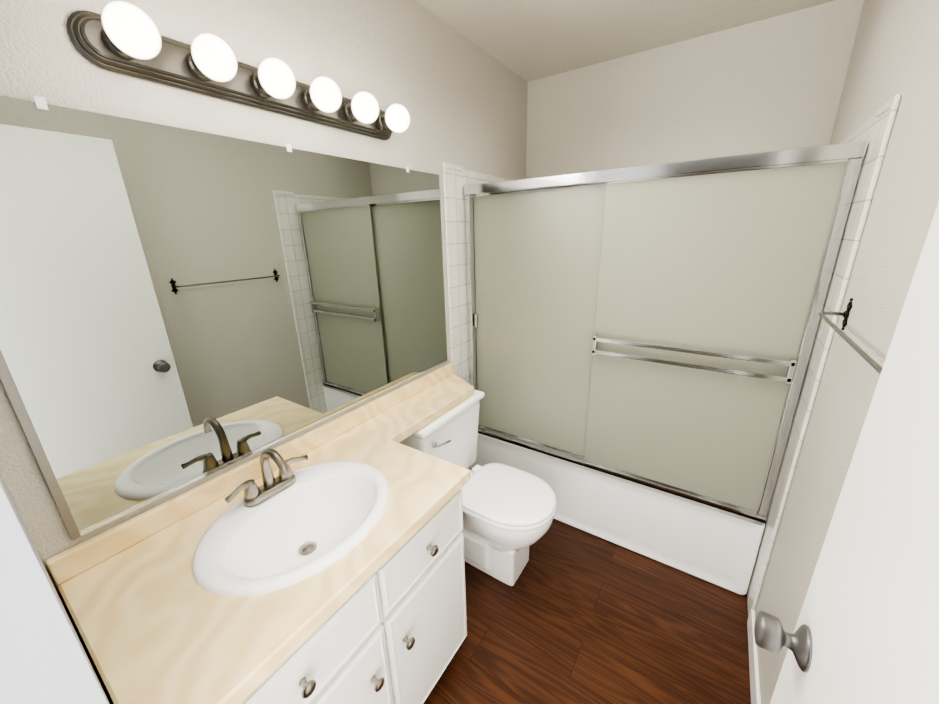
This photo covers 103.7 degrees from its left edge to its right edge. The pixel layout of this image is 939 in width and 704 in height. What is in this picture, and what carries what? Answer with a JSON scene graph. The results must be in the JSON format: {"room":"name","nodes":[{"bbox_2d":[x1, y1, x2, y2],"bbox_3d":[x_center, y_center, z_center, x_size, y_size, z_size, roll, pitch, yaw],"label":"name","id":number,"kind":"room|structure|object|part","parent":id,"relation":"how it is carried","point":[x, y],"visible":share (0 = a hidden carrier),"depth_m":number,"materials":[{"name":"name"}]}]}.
{"room":"bathroom","nodes":[
{"label":"bathroom","id":0,"kind":"room"},
{"bbox_2d":[0,476,110,703],"bbox_3d":[-0.381,0.279,0.269,1.479,2.440,0.140,10,21,32],"label":"wall","id":1,"kind":"structure","parent":0,"point":[44,658],"depth_m":0.34,"materials":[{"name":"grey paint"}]},
{"bbox_2d":[770,202,938,703],"bbox_3d":[0.398,0.449,0.327,0.035,2.018,0.711,10,21,32],"label":"door","id":2,"kind":"structure","parent":1,"relation":"in","point":[869,615],"depth_m":0.44,"materials":[{"name":"white paint"}]},
{"bbox_2d":[754,611,812,671],"bbox_3d":[0.544,0.480,0.597,0.129,0.068,0.068,10,21,32],"label":"door knob","id":3,"kind":"object","parent":2,"relation":"attached to","point":[771,635],"depth_m":0.60,"materials":[{"name":"grey metal"}]},
{"bbox_2d":[0,0,527,703],"bbox_3d":[-0.578,-0.060,1.347,0.100,2.440,3.541,10,21,32],"label":"wall","id":4,"kind":"structure","parent":0,"point":[458,96],"depth_m":1.12,"materials":[{"name":"grey paint"}]},
{"bbox_2d":[0,95,447,540],"bbox_3d":[-0.529,-0.199,1.278,0.009,0.922,1.441,10,21,32],"label":"mirror","id":5,"kind":"object","parent":4,"relation":"attached to","point":[180,308],"visible":1,"depth_m":0.97,"materials":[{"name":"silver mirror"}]},
{"bbox_3d":[-0.924,-0.004,0.717,0.009,0.912,0.014,10,21,32],"label":"edge trim","id":6,"kind":"part","parent":5,"relation":"part of","materials":[{"name":"grey metal"}]},
{"bbox_2d":[66,0,409,139],"bbox_3d":[-0.492,-0.747,1.050,0.152,0.100,0.898,10,21,32],"label":"light bar","id":7,"kind":"object","parent":4,"relation":"attached to","point":[122,37],"visible":1,"depth_m":0.88,"materials":[{"name":"silver metal"}]},
{"bbox_2d":[46,363,453,586],"bbox_3d":[-0.515,0.292,1.424,0.021,0.064,1.520,10,21,32],"label":"backsplash","id":8,"kind":"structure","parent":4,"relation":"attached to","point":[66,564],"depth_m":1.03,"materials":[{"name":"beige stone"}]},
{"bbox_2d":[442,162,508,469],"bbox_3d":[0.150,-0.111,2.362,0.012,1.882,0.906,10,21,32],"label":"wall tile","id":9,"kind":"structure","parent":4,"relation":"attached to","point":[456,178],"depth_m":1.93,"materials":[{"name":"white tile"}]},
{"bbox_2d":[423,519,750,703],"bbox_3d":[0.111,1.257,1.309,1.679,0.080,3.541,10,21,32],"label":"floor","id":10,"kind":"structure","parent":0,"point":[573,615],"depth_m":1.49,"materials":[{"name":"brown wood"}]},
{"bbox_2d":[234,475,470,703],"bbox_3d":[-0.458,0.869,1.146,0.584,0.787,0.835,10,21,32],"label":"bathroom vanity","id":11,"kind":"object","parent":10,"relation":"on","point":[391,640],"depth_m":1.01,"materials":[{"name":"white paint"}]},
{"bbox_2d":[58,427,469,703],"bbox_3d":[-0.470,0.472,1.028,0.572,0.038,0.849,10,21,32],"label":"countertop","id":12,"kind":"structure","parent":11,"relation":"on","point":[150,635],"depth_m":0.76,"materials":[{"name":"beige stone"}]},
{"bbox_2d":[218,447,309,506],"bbox_3d":[-0.557,0.348,1.056,0.146,0.161,0.242,10,21,32],"label":"faucet","id":13,"kind":"object","parent":12,"relation":"on","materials":[{"name":"silver metal"}]},
{"bbox_2d":[158,443,425,638],"bbox_3d":[-0.463,0.505,1.042,0.430,0.140,0.510,10,21,32],"label":"sink","id":14,"kind":"object","parent":12,"relation":"in","point":[251,563],"depth_m":1.01,"materials":[{"name":"white ceramic"}]},
{"bbox_2d":[399,390,556,585],"bbox_3d":[0.058,0.660,1.765,0.720,0.781,0.496,10,21,32],"label":"toilet","id":15,"kind":"object","parent":10,"relation":"on","point":[508,513],"visible":0.54,"depth_m":1.67,"materials":[{"name":"white ceramic"}]},
{"bbox_3d":[-0.150,0.466,1.846,0.211,0.382,0.470,10,21,32],"label":"tank","id":16,"kind":"part","parent":15,"relation":"part of","materials":[{"name":"white ceramic"}]},
{"bbox_3d":[-0.126,0.404,1.645,0.039,0.034,0.099,10,21,32],"label":"lever","id":17,"kind":"part","parent":15,"relation":"part of","materials":[{"name":"silver metal"}]},
{"bbox_3d":[-0.150,0.269,1.779,0.232,0.033,0.496,10,21,32],"label":"tank lid","id":18,"kind":"part","parent":15,"relation":"part of","materials":[{"name":"white ceramic"}]},
{"bbox_3d":[0.179,0.639,1.673,0.420,0.021,0.366,10,21,32],"label":"lid","id":19,"kind":"part","parent":15,"relation":"part of","materials":[{"name":"white plastic"}]},
{"bbox_3d":[0.166,0.789,1.733,0.457,0.250,0.360,10,21,32],"label":"bowl","id":20,"kind":"part","parent":15,"relation":"part of","materials":[{"name":"white ceramic"}]},
{"bbox_3d":[0.181,0.662,1.679,0.423,0.021,0.372,10,21,32],"label":"seat","id":21,"kind":"part","parent":15,"relation":"part of","materials":[{"name":"white plastic"}]},
{"bbox_2d":[464,140,867,594],"bbox_3d":[0.794,0.025,2.030,1.455,1.793,0.766,10,21,32],"label":"bathtub","id":22,"kind":"object","parent":10,"relation":"on","point":[641,340],"visible":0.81,"depth_m":1.60,"materials":[{"name":"beige glass"}]},
{"bbox_3d":[0.038,-0.178,2.076,0.014,0.070,0.018,10,21,32],"label":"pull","id":23,"kind":"part","parent":22,"relation":"part of","materials":[{"name":"silver metal"}]},
{"bbox_3d":[0.343,-0.121,1.903,0.730,1.319,0.006,10,21,32],"label":"panel glass","id":24,"kind":"part","parent":22,"relation":"part of","materials":[{"name":"beige glass"}]},
{"bbox_3d":[0.880,-0.015,1.526,0.719,1.319,0.006,10,21,32],"label":"panel glass","id":25,"kind":"part","parent":22,"relation":"part of","materials":[{"name":"beige glass"}]},
{"bbox_2d":[415,0,835,81],"bbox_3d":[0.048,-1.143,0.542,1.679,0.080,3.541,10,21,32],"label":"ceiling","id":26,"kind":"structure","parent":0,"point":[529,40],"depth_m":1.65,"materials":[{"name":"grey paint"}]},
{"bbox_2d":[526,0,863,178],"bbox_3d":[1.032,-0.402,2.283,1.479,2.440,0.100,10,21,32],"label":"wall","id":27,"kind":"structure","parent":0,"point":[775,83],"depth_m":1.84,"materials":[{"name":"white paint"}]},
{"bbox_2d":[755,0,938,703],"bbox_3d":[0.737,0.175,0.504,0.100,2.440,3.541,10,21,32],"label":"wall","id":28,"kind":"structure","parent":0,"point":[895,50],"depth_m":0.97,"materials":[{"name":"grey paint"}]},
{"bbox_2d":[747,609,760,703],"bbox_3d":[0.725,1.285,0.901,0.012,0.085,1.542,10,21,32],"label":"baseboard","id":29,"kind":"structure","parent":28,"relation":"attached to","point":[755,691],"depth_m":1.33,"materials":[{"name":"white paint"}]},
{"bbox_2d":[747,94,901,620],"bbox_3d":[1.373,0.110,1.583,0.012,1.874,0.900,10,21,32],"label":"wall tile","id":30,"kind":"structure","parent":28,"relation":"attached to","point":[875,131],"depth_m":1.19,"materials":[{"name":"white tile"}]},
{"bbox_2d":[818,298,881,373],"bbox_3d":[0.878,-0.030,0.823,0.066,0.092,0.641,10,21,32],"label":"towel rail","id":31,"kind":"object","parent":28,"relation":"attached to","point":[874,364],"visible":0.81,"depth_m":0.87,"materials":[{"name":"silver metal"}]}
]}

